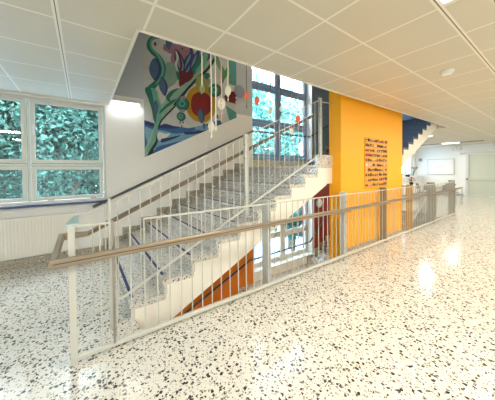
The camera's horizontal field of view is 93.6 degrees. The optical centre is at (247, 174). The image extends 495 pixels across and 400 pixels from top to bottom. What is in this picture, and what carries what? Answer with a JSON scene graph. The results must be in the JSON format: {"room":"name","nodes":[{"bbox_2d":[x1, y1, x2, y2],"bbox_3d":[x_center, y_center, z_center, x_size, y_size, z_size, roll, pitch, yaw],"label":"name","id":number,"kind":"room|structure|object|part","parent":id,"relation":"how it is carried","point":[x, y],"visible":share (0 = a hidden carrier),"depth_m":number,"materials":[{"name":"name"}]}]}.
{"room":"school corridor","nodes":[
{"label":"school corridor","id":0,"kind":"room"},
{"bbox_2d":[0,32,329,317],"bbox_3d":[-0.823,0.064,6.006,13.600,9.100,0.450,-1,1,-35],"label":"wall","id":1,"kind":"structure","parent":0,"point":[127,166],"depth_m":4.89,"materials":[{"name":"white paint"}]},
{"bbox_2d":[0,212,77,260],"bbox_3d":[-3.753,1.003,3.598,1.800,0.639,0.104,-1,1,-35],"label":"radiator","id":2,"kind":"object","parent":1,"relation":"attached to","point":[20,237],"visible":0.92,"depth_m":3.73,"materials":[{"name":"white metal"}]},
{"bbox_2d":[0,212,76,220],"bbox_3d":[-3.750,0.690,3.584,1.800,0.014,0.068,-1,1,-35],"label":"grille","id":3,"kind":"object","parent":2,"relation":"attached to","point":[75,213],"depth_m":3.80,"materials":[{"name":"white metal"}]},
{"bbox_2d":[0,245,104,270],"bbox_3d":[-4.043,1.428,3.450,3.340,0.130,0.020,-1,1,-35],"label":"baseboard","id":4,"kind":"structure","parent":1,"relation":"attached to","point":[17,263],"depth_m":3.84,"materials":[{"name":"stone"}]},
{"bbox_2d":[0,200,107,209],"bbox_3d":[-3.538,0.509,3.798,2.200,0.035,0.180,-1,1,-35],"label":"trim","id":5,"kind":"structure","parent":1,"relation":"attached to","point":[91,201],"depth_m":3.88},
{"bbox_2d":[111,98,140,105],"bbox_3d":[-2.387,-1.411,4.543,0.530,0.065,0.099,-1,1,-35],"label":"wall lamp","id":6,"kind":"object","parent":1,"relation":"attached to","point":[118,101],"visible":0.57,"depth_m":4.50,"materials":[{"name":"white plastic"}]},
{"bbox_2d":[143,33,236,156],"bbox_3d":[-1.213,-1.927,5.421,2.260,3.090,0.016,-1,1,-35],"label":"mural","id":7,"kind":"object","parent":1,"relation":"attached to","point":[176,110],"visible":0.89,"depth_m":5.18,"materials":[{"name":"paint"}]},
{"bbox_2d":[234,85,244,97],"bbox_3d":[-0.207,-2.194,6.103,0.320,0.320,0.064,-1,1,-35],"label":"wall lamp","id":8,"kind":"object","parent":1,"relation":"attached to","point":[239,91],"visible":0.98,"depth_m":6.07,"materials":[{"name":"grey plastic"}]},
{"bbox_2d":[182,215,326,314],"bbox_3d":[0.948,2.096,6.948,8.521,3.176,0.094,-1,1,-35],"label":"wall handrail","id":9,"kind":"object","parent":1,"relation":"attached to","point":[283,250],"visible":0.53,"depth_m":6.12,"materials":[{"name":"grey metal"}]},
{"bbox_2d":[252,74,306,159],"bbox_3d":[1.003,-2.193,7.313,2.513,3.470,0.110,-1,1,-35],"label":"window","id":10,"kind":"structure","parent":1,"relation":"in","point":[275,89],"depth_m":7.23,"materials":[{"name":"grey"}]},
{"bbox_3d":[0.473,-3.229,6.894,1.046,1.216,0.060,-1,1,-35],"label":"sash","id":11,"kind":"part","parent":10,"relation":"part of","materials":[{"name":"blue"}]},
{"bbox_3d":[0.484,-2.055,6.915,1.046,1.028,0.060,-1,1,-35],"label":"sash","id":12,"kind":"part","parent":10,"relation":"part of","materials":[{"name":"blue"}]},
{"bbox_3d":[0.495,-1.007,6.934,1.046,0.966,0.060,-1,1,-35],"label":"sash","id":13,"kind":"part","parent":10,"relation":"part of","materials":[{"name":"blue"}]},
{"bbox_3d":[1.455,-3.252,7.591,1.259,1.216,0.060,-1,1,-35],"label":"sash","id":14,"kind":"part","parent":10,"relation":"part of","materials":[{"name":"blue"}]},
{"bbox_3d":[1.467,-2.078,7.612,1.259,1.028,0.060,-1,1,-35],"label":"sash","id":15,"kind":"part","parent":10,"relation":"part of","materials":[{"name":"blue"}]},
{"bbox_3d":[1.477,-1.029,7.631,1.259,0.966,0.060,-1,1,-35],"label":"sash","id":16,"kind":"part","parent":10,"relation":"part of","materials":[{"name":"blue"}]},
{"bbox_2d":[253,160,306,166],"bbox_3d":[1.167,-0.326,7.125,2.533,0.200,0.018,-1,1,-35],"label":"baseboard","id":17,"kind":"structure","parent":1,"relation":"attached to","point":[255,162],"depth_m":6.88,"materials":[{"name":"stone"}]},
{"bbox_2d":[254,202,306,267],"bbox_3d":[1.039,1.407,7.378,2.513,2.570,0.130,-1,1,-35],"label":"window","id":18,"kind":"structure","parent":1,"relation":"in","point":[295,230],"depth_m":7.41,"materials":[{"name":"white"}]},
{"bbox_3d":[0.580,2.272,7.032,1.196,0.726,0.060,-1,1,-35],"label":"sash","id":19,"kind":"part","parent":18,"relation":"part of","materials":[{"name":"white"}]},
{"bbox_3d":[1.559,1.006,7.711,1.129,1.656,0.060,-1,1,-35],"label":"sash","id":20,"kind":"part","parent":18,"relation":"part of","materials":[{"name":"white"}]},
{"bbox_3d":[1.571,2.249,7.734,1.129,0.726,0.060,-1,1,-35],"label":"sash","id":21,"kind":"part","parent":18,"relation":"part of","materials":[{"name":"white"}]},
{"bbox_2d":[253,159,309,160],"bbox_3d":[1.116,-0.444,7.210,2.513,0.035,0.260,-1,1,-35],"label":"trim","id":22,"kind":"structure","parent":1,"relation":"attached to","point":[253,159],"depth_m":6.96,"materials":[{"name":"blue"}]},
{"bbox_2d":[254,251,312,273],"bbox_3d":[1.147,2.705,7.267,2.513,0.035,0.260,-1,1,-35],"label":"trim","id":23,"kind":"structure","parent":1,"relation":"attached to","point":[295,257],"depth_m":7.27,"materials":[{"name":"white"}]},
{"bbox_2d":[306,84,311,159],"bbox_3d":[2.103,-2.217,7.915,0.019,3.465,0.219,-1,1,-35],"label":"trim","id":24,"kind":"structure","parent":1,"relation":"attached to","point":[308,87],"depth_m":7.91,"materials":[{"name":"white metal"}]},
{"bbox_2d":[307,199,312,252],"bbox_3d":[2.139,1.382,7.980,0.019,2.565,0.219,-1,1,-35],"label":"trim","id":25,"kind":"structure","parent":1,"relation":"attached to","point":[310,200],"depth_m":7.96,"materials":[{"name":"white"}]},
{"bbox_2d":[316,198,321,207],"bbox_3d":[2.485,0.985,8.046,0.320,0.320,0.064,-1,1,-35],"label":"wall lamp","id":26,"kind":"object","parent":1,"relation":"attached to","point":[320,200],"visible":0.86,"depth_m":8.01,"materials":[{"name":"grey plastic"}]},
{"bbox_2d":[0,193,494,399],"bbox_3d":[5.196,1.545,5.172,20.400,0.350,9.400,-1,1,-35],"label":"floor","id":27,"kind":"structure","parent":0,"point":[410,315],"depth_m":2.15,"materials":[{"name":"stone"}]},
{"bbox_2d":[103,155,332,329],"bbox_3d":[0.406,0.691,5.037,5.880,2.103,2.561,-1,1,-35],"label":"staircase","id":28,"kind":"structure","parent":27,"relation":"on","point":[306,185],"depth_m":3.55,"materials":[{"name":"stone"}]},
{"bbox_3d":[-1.399,0.568,5.314,3.260,1.670,0.021,-1,1,-35],"label":"skirting","id":29,"kind":"part","parent":28,"relation":"part of","materials":[{"name":"paint"}]},
{"bbox_2d":[77,97,332,329],"bbox_3d":[0.023,0.077,3.162,3.790,2.762,0.050,-1,1,-35],"label":"stair railing","id":30,"kind":"object","parent":28,"relation":"attached to","point":[245,136],"visible":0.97,"depth_m":2.84,"materials":[{"name":"white metal"}]},
{"bbox_3d":[-1.314,0.857,2.228,0.022,1.262,0.022,-1,1,-35],"label":"post","id":31,"kind":"part","parent":30,"relation":"part of","materials":[{"name":"white metal"}]},
{"bbox_3d":[-0.126,0.498,3.066,3.409,1.619,0.014,-1,1,-35],"label":"rail","id":32,"kind":"part","parent":30,"relation":"part of","materials":[{"name":"white metal"}]},
{"bbox_3d":[0.015,-0.469,3.156,3.790,1.588,0.014,-1,1,-35],"label":"rail","id":33,"kind":"part","parent":30,"relation":"part of","materials":[{"name":"grey paint"}]},
{"bbox_3d":[-0.017,0.000,3.138,0.060,1.096,0.040,-1,1,-35],"label":"post","id":34,"kind":"part","parent":30,"relation":"part of","materials":[{"name":"white metal"}]},
{"bbox_3d":[1.264,-0.794,4.038,0.060,1.078,0.040,-1,1,-35],"label":"post","id":35,"kind":"part","parent":30,"relation":"part of","materials":[{"name":"white metal"}]},
{"bbox_2d":[307,118,436,165],"bbox_3d":[4.038,-0.951,7.594,3.304,2.023,2.561,-1,1,-35],"label":"staircase","id":36,"kind":"structure","parent":28,"relation":"on","point":[415,131],"depth_m":6.87,"materials":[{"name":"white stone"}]},
{"bbox_3d":[3.284,-1.139,8.614,3.260,1.670,0.021,-1,1,-35],"label":"skirting","id":37,"kind":"part","parent":36,"relation":"part of","materials":[{"name":"stone"}]},
{"bbox_2d":[48,114,460,365],"bbox_3d":[2.644,0.226,4.870,10.363,2.670,0.561,-1,1,-35],"label":"guard railing","id":38,"kind":"object","parent":27,"relation":"on","point":[71,261],"visible":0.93,"depth_m":2.72,"materials":[{"name":"white metal"}]},
{"bbox_3d":[-1.481,0.388,1.964,0.090,0.012,0.410,-1,1,-35],"label":"cap plate","id":39,"kind":"part","parent":38,"relation":"part of","materials":[{"name":"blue metal"}]},
{"bbox_3d":[-1.371,0.946,1.822,0.045,1.100,0.028,-1,1,-35],"label":"post","id":40,"kind":"part","parent":38,"relation":"part of","materials":[{"name":"grey metal"}]},
{"bbox_3d":[-1.260,0.408,1.894,0.280,0.018,0.018,-1,1,-35],"label":"rail","id":41,"kind":"part","parent":38,"relation":"part of","materials":[{"name":"white metal"}]},
{"bbox_3d":[-1.135,0.916,1.970,0.020,1.050,0.014,-1,1,-35],"label":"joint post","id":42,"kind":"part","parent":38,"relation":"part of","materials":[{"name":"silver metal"}]},
{"bbox_3d":[2.639,-0.261,4.862,10.363,1.696,0.560,-1,1,-35],"label":"handrail","id":43,"kind":"part","parent":38,"relation":"part of","materials":[{"name":"brown wood"}]},
{"bbox_3d":[2.691,1.359,4.705,9.940,0.035,0.045,-1,1,-35],"label":"rail","id":44,"kind":"part","parent":38,"relation":"part of","materials":[{"name":"grey metal"}]},
{"bbox_3d":[0.247,0.903,3.027,0.050,1.150,0.124,-1,1,-35],"label":"post","id":45,"kind":"part","parent":38,"relation":"part of","materials":[{"name":"grey metal"}]},
{"bbox_3d":[2.893,0.314,4.837,9.420,0.018,0.018,-1,1,-35],"label":"rail","id":46,"kind":"part","parent":38,"relation":"part of","materials":[{"name":"white metal"}]},
{"bbox_3d":[1.648,0.871,4.007,0.050,1.150,0.104,-1,1,-35],"label":"post","id":47,"kind":"part","parent":38,"relation":"part of","materials":[{"name":"white metal"}]},
{"bbox_3d":[2.833,0.844,4.859,0.050,1.150,0.124,-1,1,-35],"label":"post","id":48,"kind":"part","parent":38,"relation":"part of","materials":[{"name":"white metal"}]},
{"bbox_3d":[3.922,0.819,5.631,0.050,1.150,0.124,-1,1,-35],"label":"post","id":49,"kind":"part","parent":38,"relation":"part of","materials":[{"name":"metal"}]},
{"bbox_3d":[5.144,0.791,6.527,0.050,1.150,0.174,-1,1,-35],"label":"post","id":50,"kind":"part","parent":38,"relation":"part of","materials":[{"name":"grey metal"}]},
{"bbox_3d":[6.667,0.757,7.595,0.050,1.150,0.154,-1,1,-35],"label":"post","id":51,"kind":"part","parent":38,"relation":"part of","materials":[{"name":"grey metal"}]},
{"bbox_2d":[307,212,423,264],"bbox_3d":[4.070,2.248,7.652,3.304,2.023,2.561,-1,1,-35],"label":"staircase","id":52,"kind":"structure","parent":27,"relation":"on","point":[325,241],"depth_m":7.82,"materials":[{"name":"stone"}]},
{"bbox_3d":[3.316,2.061,8.672,3.260,1.670,0.021,-1,1,-35],"label":"skirting","id":53,"kind":"part","parent":52,"relation":"part of","materials":[{"name":"stone"}]},
{"bbox_2d":[404,185,435,230],"bbox_3d":[4.746,1.542,6.532,3.021,2.373,0.050,-1,1,-35],"label":"stair railing","id":54,"kind":"object","parent":52,"relation":"attached to","point":[418,210],"visible":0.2,"depth_m":6.73,"materials":[{"name":"white metal"}]},
{"bbox_2d":[402,184,420,199],"bbox_3d":[7.668,0.857,11.176,1.000,0.760,0.850,-1,1,-35],"label":"table","id":55,"kind":"object","parent":27,"relation":"on","point":[403,185],"visible":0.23,"depth_m":11.16,"materials":[{"name":"white plastic"}]},
{"bbox_2d":[402,176,422,195],"bbox_3d":[9.125,0.652,13.438,4.240,1.060,0.420,-1,1,-35],"label":"base cabinet","id":56,"kind":"object","parent":27,"relation":"on","point":[419,179],"visible":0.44,"depth_m":13.75,"materials":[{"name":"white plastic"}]},
{"bbox_3d":[8.805,0.633,12.981,1.000,0.880,0.015,-1,1,-35],"label":"door","id":57,"kind":"part","parent":56,"relation":"part of","materials":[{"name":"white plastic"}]},
{"bbox_3d":[10.509,0.594,14.190,1.000,0.880,0.015,-1,1,-35],"label":"door","id":58,"kind":"part","parent":56,"relation":"part of","materials":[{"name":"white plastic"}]},
{"bbox_2d":[436,185,463,205],"bbox_3d":[8.533,0.869,10.042,1.100,0.760,1.000,-1,1,-35],"label":"table","id":59,"kind":"object","parent":27,"relation":"on","point":[439,186],"visible":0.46,"depth_m":9.91,"materials":[{"name":"white plastic"}]},
{"bbox_3d":[9.201,0.879,9.965,0.033,0.730,0.033,-1,1,-13],"label":"leg","id":60,"kind":"part","parent":59,"relation":"part of","materials":[{"name":"silver metal"}]},
{"bbox_2d":[0,0,494,147],"bbox_3d":[5.165,-1.629,5.114,20.400,0.400,9.400,-1,1,-35],"label":"ceiling","id":61,"kind":"structure","parent":0,"point":[392,54],"depth_m":2.37,"materials":[{"name":"tile"}]},
{"bbox_2d":[199,51,204,93],"bbox_3d":[-0.489,-1.220,2.529,0.068,0.660,0.112,-1,1,-35],"label":"hanging ornament","id":62,"kind":"object","parent":61,"relation":"hanging from","point":[201,87],"visible":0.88,"depth_m":2.55,"materials":[{"name":"beige"}]},
{"bbox_3d":[-0.501,-1.254,2.548,0.015,0.586,0.012,-1,1,-35],"label":"cord","id":63,"kind":"part","parent":62,"relation":"part of","materials":[{"name":"white fabric"}]},
{"bbox_2d":[208,54,214,137],"bbox_3d":[-0.409,-0.983,2.595,0.075,1.137,0.107,-1,1,-7],"label":"hanging ornament","id":64,"kind":"object","parent":61,"relation":"hanging from","point":[211,126],"visible":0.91,"depth_m":2.60,"materials":[{"name":"beige"}]},
{"bbox_3d":[-0.408,-1.052,2.604,0.015,0.993,0.012,-1,1,-35],"label":"cord","id":65,"kind":"part","parent":64,"relation":"part of","materials":[{"name":"fabric"}]},
{"bbox_2d":[215,56,216,130],"bbox_3d":[-0.347,-1.025,2.613,0.026,1.055,0.081,-1,1,-35],"label":"ornament","id":66,"kind":"object","parent":61,"relation":"hanging from","point":[215,56],"visible":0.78,"depth_m":2.63,"materials":[{"name":"beige fabric"}]},
{"bbox_2d":[218,57,224,122],"bbox_3d":[-0.303,-1.077,2.674,0.087,0.954,0.114,-1,1,-5],"label":"hanging ornament","id":67,"kind":"object","parent":61,"relation":"hanging from","point":[221,102],"visible":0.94,"depth_m":2.68,"materials":[{"name":"beige"}]},
{"bbox_3d":[-0.302,-1.193,2.678,0.015,0.715,0.012,-1,1,-35],"label":"cord","id":68,"kind":"part","parent":67,"relation":"part of","materials":[{"name":"fabric"}]},
{"bbox_2d":[225,59,230,100],"bbox_3d":[-0.231,-1.207,2.719,0.075,0.698,0.107,-1,1,-7],"label":"hanging ornament","id":69,"kind":"object","parent":61,"relation":"hanging from","point":[227,88],"visible":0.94,"depth_m":2.73,"materials":[{"name":"beige"}]},
{"bbox_3d":[-0.231,-1.278,2.728,0.015,0.549,0.012,-1,1,-35],"label":"cord","id":70,"kind":"part","parent":69,"relation":"part of","materials":[{"name":"white fabric"}]},
{"bbox_2d":[244,65,248,108],"bbox_3d":[-0.012,-1.190,2.868,0.064,0.740,0.102,-1,1,-12],"label":"hanging ornament","id":71,"kind":"object","parent":61,"relation":"hanging from","point":[246,94],"visible":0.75,"depth_m":2.88,"materials":[{"name":"red metal"}]},
{"bbox_2d":[254,68,259,105],"bbox_3d":[0.120,-1.219,2.965,0.070,0.690,0.104,-1,1,-9],"label":"hanging ornament","id":72,"kind":"object","parent":61,"relation":"hanging from","point":[256,100],"visible":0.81,"depth_m":2.97,"materials":[{"name":"red metal"}]},
{"bbox_2d":[268,73,272,118],"bbox_3d":[0.307,-1.160,3.096,0.068,0.815,0.103,-1,1,-10],"label":"hanging ornament","id":73,"kind":"object","parent":61,"relation":"hanging from","point":[270,110],"visible":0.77,"depth_m":3.11,"materials":[{"name":"white metal"}]},
{"bbox_3d":[0.305,-1.219,3.108,0.014,0.692,0.015,-1,1,-35],"label":"cord","id":74,"kind":"part","parent":73,"relation":"part of","materials":[{"name":"white"}]},
{"bbox_2d":[108,29,448,127],"bbox_3d":[1.823,-1.418,5.828,8.935,0.042,2.855,-1,1,-35],"label":"trim","id":75,"kind":"structure","parent":61,"relation":"attached to","point":[137,31],"depth_m":2.79,"materials":[{"name":"white"}]},
{"bbox_2d":[289,79,293,140],"bbox_3d":[0.642,-1.027,3.324,0.058,1.096,0.097,-1,1,-35],"label":"hanging ornament","id":76,"kind":"object","parent":61,"relation":"hanging from","point":[291,130],"visible":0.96,"depth_m":3.34,"materials":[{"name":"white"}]},
{"bbox_3d":[0.631,-1.110,3.340,0.011,0.923,0.008,-1,1,-35],"label":"cord","id":77,"kind":"part","parent":76,"relation":"part of","materials":[{"name":"white fabric"}]},
{"bbox_2d":[295,115,300,128],"bbox_3d":[0.742,-1.123,3.408,0.071,0.910,0.105,-1,1,-8],"label":"hanging ornament","id":78,"kind":"object","parent":61,"relation":"hanging from","point":[298,117],"visible":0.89,"depth_m":3.42,"materials":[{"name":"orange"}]},
{"bbox_2d":[436,0,453,5],"bbox_3d":[1.450,-1.319,1.406,0.600,0.012,0.600,-1,1,-35],"label":"recessed light","id":79,"kind":"object","parent":61,"relation":"in","point":[441,2],"visible":1,"depth_m":1.77,"materials":[{"name":"white plastic"}]},
{"bbox_2d":[440,69,454,75],"bbox_3d":[2.629,-1.341,3.062,0.150,0.052,0.150,-1,1,-35],"label":"smoke detector","id":80,"kind":"object","parent":61,"relation":"attached to","point":[446,72],"visible":1,"depth_m":3.03,"materials":[{"name":"white plastic"}]},
{"bbox_2d":[329,91,401,258],"bbox_3d":[2.636,0.049,4.983,2.540,9.100,0.240,-1,1,-35],"label":"wall","id":81,"kind":"structure","parent":0,"point":[351,120],"depth_m":4.48,"materials":[{"name":"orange paint"}]},
{"bbox_2d":[348,229,402,250],"bbox_3d":[2.722,1.369,4.904,2.540,0.062,0.012,-1,1,-35],"label":"baseboard","id":82,"kind":"structure","parent":81,"relation":"attached to","point":[397,231],"depth_m":4.73,"materials":[{"name":"stone"}]},
{"bbox_2d":[364,137,387,188],"bbox_3d":[2.713,-0.235,4.873,0.960,1.030,0.021,-1,1,-35],"label":"display board","id":83,"kind":"object","parent":81,"relation":"attached to","point":[375,150],"visible":1,"depth_m":4.83,"materials":[{"name":"orange paper"}]},
{"bbox_2d":[402,114,414,119],"bbox_3d":[8.710,-3.261,7.671,0.200,2.700,9.500,-1,1,-35],"label":"wall","id":84,"kind":"structure","parent":0,"point":[404,117],"depth_m":10.08,"materials":[{"name":"blue paint"}]},
{"bbox_2d":[402,152,415,176],"bbox_3d":[7.474,-0.189,12.713,7.900,2.800,0.300,-1,1,-35],"label":"wall","id":85,"kind":"structure","parent":0,"point":[414,154],"depth_m":14.74,"materials":[{"name":"white paint"}]},
{"bbox_2d":[402,156,411,174],"bbox_3d":[9.639,-0.788,14.223,1.800,1.600,0.110,-1,1,-35],"label":"window","id":86,"kind":"structure","parent":85,"relation":"in","point":[404,173],"depth_m":14.65,"materials":[{"name":"white"}]},
{"bbox_3d":[10.008,-0.796,14.453,0.816,1.484,0.060,-1,1,-35],"label":"sash","id":87,"kind":"part","parent":86,"relation":"part of","materials":[{"name":"white"}]},
{"bbox_2d":[416,143,494,194],"bbox_3d":[13.476,-0.221,11.206,0.250,2.800,9.700,-1,1,-35],"label":"wall","id":88,"kind":"structure","parent":0,"point":[459,176],"depth_m":13.49,"materials":[{"name":"white paint"}]},
{"bbox_2d":[428,159,453,174],"bbox_3d":[11.462,-0.468,13.796,0.029,0.920,1.260,-1,1,-35],"label":"whiteboard","id":89,"kind":"object","parent":88,"relation":"attached to","point":[435,166],"visible":1,"depth_m":13.76,"materials":[{"name":"white ceramic"}]},
{"bbox_2d":[452,146,460,150],"bbox_3d":[11.859,-1.471,13.171,0.067,0.272,0.400,-1,1,-35],"label":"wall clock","id":90,"kind":"object","parent":88,"relation":"attached to","point":[456,148],"visible":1,"depth_m":13.15,"materials":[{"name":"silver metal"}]},
{"bbox_2d":[460,151,494,196],"bbox_3d":[12.722,-0.007,11.930,0.149,2.360,2.750,-1,1,-35],"label":"door","id":91,"kind":"structure","parent":88,"relation":"in","point":[480,166],"depth_m":12.38,"materials":[{"name":"white wood"}]},
{"bbox_3d":[3.038,4.728,3.217,16.500,0.200,8.650,-1,1,-35],"label":"floor","id":92,"kind":"structure","parent":0,"visible":0},
{"bbox_2d":[239,263,312,292],"bbox_3d":[0.467,3.978,5.117,5.810,1.926,2.561,-1,1,-35],"label":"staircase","id":93,"kind":"structure","parent":92,"relation":"on","point":[277,276],"depth_m":6.86,"materials":[{"name":"stone"}]},
{"label":"outside","id":94,"kind":"structure","parent":0,"visible":0},
{"bbox_2d":[255,225,302,262],"bbox_3d":[-18.933,4.767,26.869,120.000,0.100,54.350,-1,1,-35],"label":"ground","id":95,"kind":"structure","parent":94,"point":[257,248],"depth_m":15.02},
{"bbox_2d":[0,100,26,198],"bbox_3d":[-7.854,0.759,5.928,4.049,8.459,2.314,-1,1,-30],"label":"tree","id":96,"kind":"object","parent":95,"relation":"on","point":[3,173],"visible":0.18,"depth_m":6.46,"materials":[{"name":"green plant"}]},
{"bbox_2d":[0,109,98,200],"bbox_3d":[-8.861,0.529,9.806,6.169,8.799,2.486,-1,1,-35],"label":"tree","id":97,"kind":"object","parent":95,"relation":"on","point":[10,187],"visible":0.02,"depth_m":9.14,"materials":[{"name":"green plant"}]},
{"bbox_2d":[0,100,103,199],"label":"window","id":98,"kind":"structure","parent":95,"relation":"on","point":[76,139],"depth_m":6.60,"materials":[{"name":"clear glass"}]},
{"bbox_2d":[252,69,283,262],"bbox_3d":[-0.011,-0.321,12.070,3.939,10.240,2.731,-1,1,-35],"label":"tree","id":99,"kind":"object","parent":95,"relation":"on","point":[260,111],"visible":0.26,"depth_m":11.61,"materials":[{"name":"green plant"}]},
{"bbox_2d":[263,85,301,247],"bbox_3d":[2.370,-0.519,14.764,4.182,10.491,2.807,-1,1,-35],"label":"tree","id":100,"kind":"object","parent":95,"relation":"on","point":[285,111],"visible":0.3,"depth_m":14.03,"materials":[{"name":"green plant"}]},
{"bbox_2d":[273,207,301,251],"bbox_3d":[2.664,2.736,12.891,4.320,4.053,2.091,-1,1,-35],"label":"tree","id":101,"kind":"object","parent":95,"relation":"on","point":[295,224],"visible":0.05,"depth_m":12.32,"materials":[{"name":"green plant"}]}
]}

